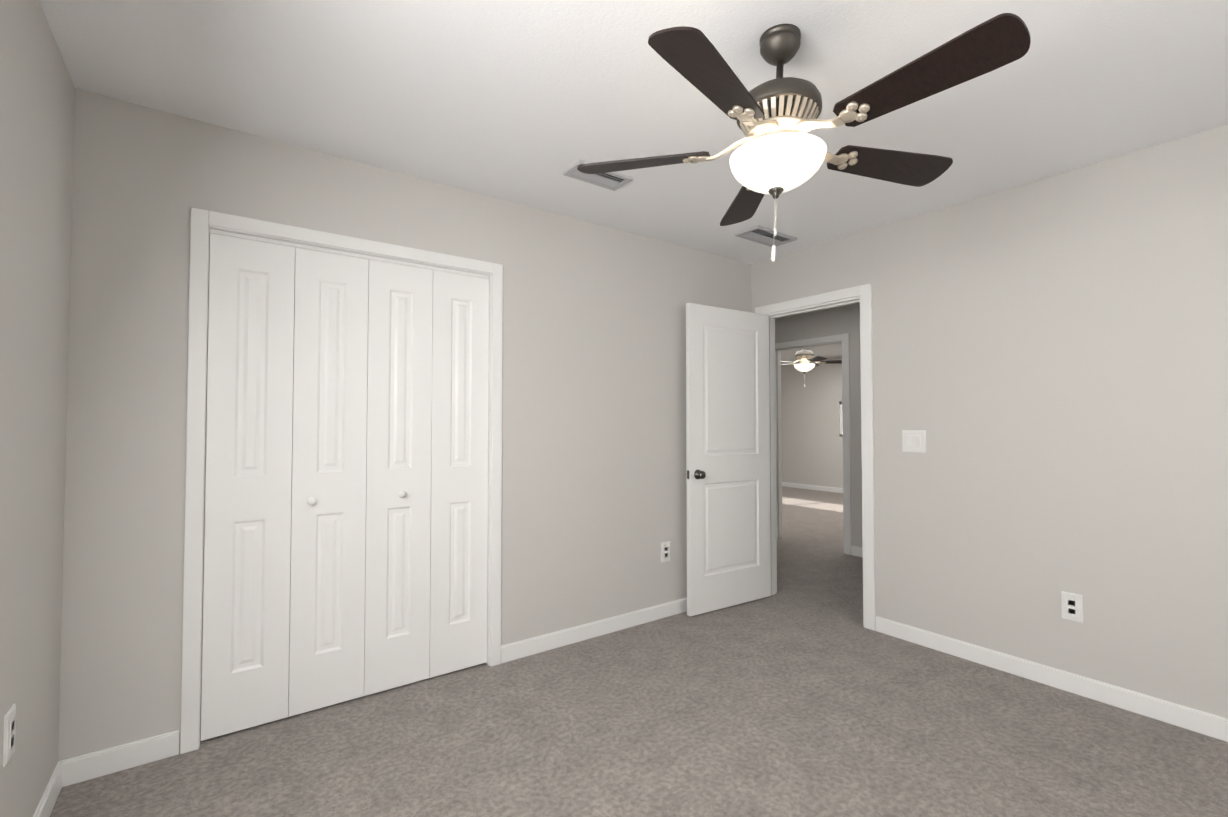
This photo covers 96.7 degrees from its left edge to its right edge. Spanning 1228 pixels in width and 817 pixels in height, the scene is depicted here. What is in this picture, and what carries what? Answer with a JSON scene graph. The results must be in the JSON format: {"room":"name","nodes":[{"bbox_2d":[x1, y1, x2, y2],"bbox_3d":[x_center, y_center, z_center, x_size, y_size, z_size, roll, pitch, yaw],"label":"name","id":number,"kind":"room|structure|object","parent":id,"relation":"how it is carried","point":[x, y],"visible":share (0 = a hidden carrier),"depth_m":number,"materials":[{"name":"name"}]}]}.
{"room":"empty bedroom","nodes":[
{"label":"empty bedroom","id":0,"kind":"room"},
{"bbox_2d":[0,0,74,816],"bbox_3d":[-1.186,0.055,0.818,0.115,2.440,4.250,1,-2,-36],"label":"wall","id":1,"kind":"structure","parent":0,"point":[37,97],"depth_m":1.55,"materials":[{"name":"grey paint"}]},
{"bbox_2d":[3,704,15,766],"bbox_3d":[-1.556,0.840,1.407,0.008,0.126,0.078,1,-2,-36],"label":"electrical outlet","id":2,"kind":"object","parent":1,"relation":"attached to","point":[9,733],"visible":1,"depth_m":1.39,"materials":[{"name":"white plastic"}]},
{"bbox_2d":[33,759,68,816],"bbox_3d":[-0.936,1.225,0.556,0.013,0.088,3.290,1,-2,-36],"label":"baseboard","id":3,"kind":"structure","parent":1,"relation":"attached to","point":[59,779],"depth_m":1.78,"materials":[{"name":"white wood"}]},
{"bbox_2d":[58,88,751,760],"bbox_3d":[-0.475,0.111,3.034,3.653,2.440,0.115,1,-2,-36],"label":"wall","id":4,"kind":"structure","parent":0,"point":[594,498],"depth_m":2.42,"materials":[{"name":"grey paint"}]},
{"bbox_2d":[69,730,179,784],"bbox_3d":[-1.766,1.261,1.978,0.298,0.088,0.013,1,-2,-36],"label":"baseboard","id":5,"kind":"structure","parent":4,"relation":"attached to","point":[107,761],"depth_m":1.97,"materials":[{"name":"white wood"}]},
{"bbox_2d":[201,233,368,740],"bbox_3d":[-1.372,0.300,2.325,0.590,2.002,0.067,1,-2,-36],"label":"bifold closet door","id":6,"kind":"structure","parent":4,"relation":"in","point":[284,552],"depth_m":2.31,"materials":[{"name":"white wood"}]},
{"bbox_2d":[180,207,502,753],"bbox_3d":[-1.156,0.298,2.530,1.210,2.040,0.115,1,-2,-36],"label":"door frame","id":7,"kind":"structure","parent":4,"relation":"attached to","point":[289,242],"depth_m":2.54,"materials":[{"name":"white wood"}]},
{"bbox_2d":[364,259,488,695],"bbox_3d":[-0.895,0.309,2.675,0.590,2.002,0.067,1,-2,-36],"label":"bifold closet door","id":8,"kind":"structure","parent":4,"relation":"in","point":[426,547],"depth_m":2.66,"materials":[{"name":"white wood"}]},
{"bbox_2d":[501,597,686,663],"bbox_3d":[0.223,1.297,3.437,2.015,0.088,0.013,1,-2,-36],"label":"baseboard","id":9,"kind":"structure","parent":4,"relation":"attached to","point":[531,646],"depth_m":3.16,"materials":[{"name":"white wood"}]},
{"bbox_2d":[661,541,669,562],"bbox_3d":[0.336,0.928,3.532,0.078,0.126,0.008,1,-2,-36],"label":"electrical outlet","id":10,"kind":"object","parent":4,"relation":"attached to","point":[665,551],"visible":1,"depth_m":3.53,"materials":[{"name":"white plastic"}]},
{"bbox_2d":[39,0,1227,360],"bbox_3d":[1.467,-1.103,5.275,10.000,0.100,8.620,1,-2,-36],"label":"ceiling","id":11,"kind":"structure","parent":0,"point":[525,102],"depth_m":1.93,"materials":[{"name":"white paint"}]},
{"bbox_2d":[563,160,632,190],"bbox_3d":[-0.075,-1.114,2.618,0.305,0.012,0.155,1,-2,-36],"label":"ceiling vent","id":12,"kind":"object","parent":11,"relation":"in","point":[613,181],"visible":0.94,"depth_m":2.63,"materials":[{"name":"grey metal"}]},
{"bbox_2d":[735,225,796,246],"bbox_3d":[0.969,-1.093,3.476,0.385,0.012,0.185,1,-2,-36],"label":"ceiling vent","id":13,"kind":"object","parent":11,"relation":"in","point":[762,235],"visible":0.98,"depth_m":3.47,"materials":[{"name":"grey metal"}]},
{"bbox_2d":[577,13,1030,260],"bbox_3d":[0.528,-0.796,1.629,1.222,0.697,1.166,1,-2,-36],"label":"fan","id":14,"kind":"object","parent":11,"relation":"hanging from","point":[778,152],"visible":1,"depth_m":1.56,"materials":[{"name":"brown wood"}]},
{"bbox_2d":[781,349,841,387],"bbox_3d":[2.667,-0.642,7.761,1.222,0.697,1.181,1,-2,-36],"label":"fan","id":15,"kind":"object","parent":11,"relation":"hanging from","point":[804,358],"visible":0.92,"depth_m":7.64,"materials":[{"name":"white glass"}]},
{"bbox_2d":[50,486,1227,816],"bbox_3d":[1.467,1.436,5.211,10.000,0.100,8.620,1,-2,-36],"label":"floor","id":16,"kind":"structure","parent":0,"point":[802,692],"depth_m":2.15,"materials":[{"name":"carpet"}]},
{"bbox_2d":[781,355,842,487],"bbox_3d":[4.529,0.263,9.112,0.115,2.440,5.630,1,-2,-36],"label":"wall","id":17,"kind":"structure","parent":0,"point":[812,446],"depth_m":10.15,"materials":[{"name":"grey paint"}]},
{"bbox_2d":[782,482,842,492],"bbox_3d":[4.477,1.438,9.045,0.013,0.088,5.400,1,-2,-36],"label":"baseboard","id":18,"kind":"structure","parent":17,"relation":"attached to","point":[814,487],"depth_m":10.09,"materials":[{"name":"white wood"}]},
{"bbox_2d":[840,402,842,436],"bbox_3d":[4.586,0.171,9.032,0.050,0.620,1.800,1,-2,-36],"label":"window","id":19,"kind":"structure","parent":17,"relation":"in","point":[841,429],"depth_m":9.72,"materials":[{"name":"white"}]},
{"bbox_2d":[775,303,862,547],"bbox_3d":[1.518,0.192,6.285,0.115,2.440,6.630,1,-2,-36],"label":"wall","id":20,"kind":"structure","parent":0,"point":[845,319],"depth_m":5.19,"materials":[{"name":"grey paint"}]},
{"bbox_2d":[775,333,850,554],"bbox_3d":[2.015,0.344,5.604,0.147,2.103,0.944,1,-2,-36],"label":"door frame","id":21,"kind":"structure","parent":20,"relation":"attached to","point":[844,338],"depth_m":5.29,"materials":[{"name":"white wood"}]},
{"bbox_2d":[851,546,862,556],"bbox_3d":[2.803,1.321,4.398,0.013,0.088,1.884,1,-2,-36],"label":"baseboard","id":22,"kind":"structure","parent":20,"relation":"attached to","point":[856,551],"depth_m":5.09,"materials":[{"name":"white wood"}]},
{"bbox_2d":[751,124,1227,718],"bbox_3d":[1.557,0.121,3.449,0.115,2.440,5.250,1,-2,-36],"label":"wall","id":23,"kind":"structure","parent":0,"point":[1051,364],"depth_m":2.58,"materials":[{"name":"grey paint"}]},
{"bbox_2d":[686,303,770,615],"bbox_3d":[0.791,0.328,3.755,0.769,2.018,0.146,1,-2,-36],"label":"bedroom door","id":24,"kind":"structure","parent":23,"relation":"in","point":[728,460],"depth_m":3.70,"materials":[{"name":"white wood"}]},
{"bbox_2d":[755,283,875,630],"bbox_3d":[1.365,0.296,3.707,0.147,2.103,0.884,1,-2,-36],"label":"door frame","id":25,"kind":"structure","parent":23,"relation":"attached to","point":[864,292],"depth_m":3.36,"materials":[{"name":"white wood"}]},
{"bbox_2d":[902,430,925,452],"bbox_3d":[1.714,0.188,3.123,0.014,0.126,0.130,1,-2,-36],"label":"light switch","id":26,"kind":"object","parent":23,"relation":"attached to","point":[913,440],"visible":1,"depth_m":3.12,"materials":[{"name":"white plastic"}]},
{"bbox_2d":[876,616,1227,741],"bbox_3d":[2.274,1.269,2.334,0.013,0.088,2.359,1,-2,-36],"label":"baseboard","id":27,"kind":"structure","parent":23,"relation":"attached to","point":[1195,720],"depth_m":2.53,"materials":[{"name":"white wood"}]},
{"bbox_2d":[1061,591,1082,622],"bbox_3d":[2.132,0.924,2.540,0.008,0.126,0.078,1,-2,-36],"label":"electrical outlet","id":28,"kind":"object","parent":23,"relation":"attached to","point":[1072,606],"visible":1,"depth_m":2.54,"materials":[{"name":"white plastic"}]}
]}

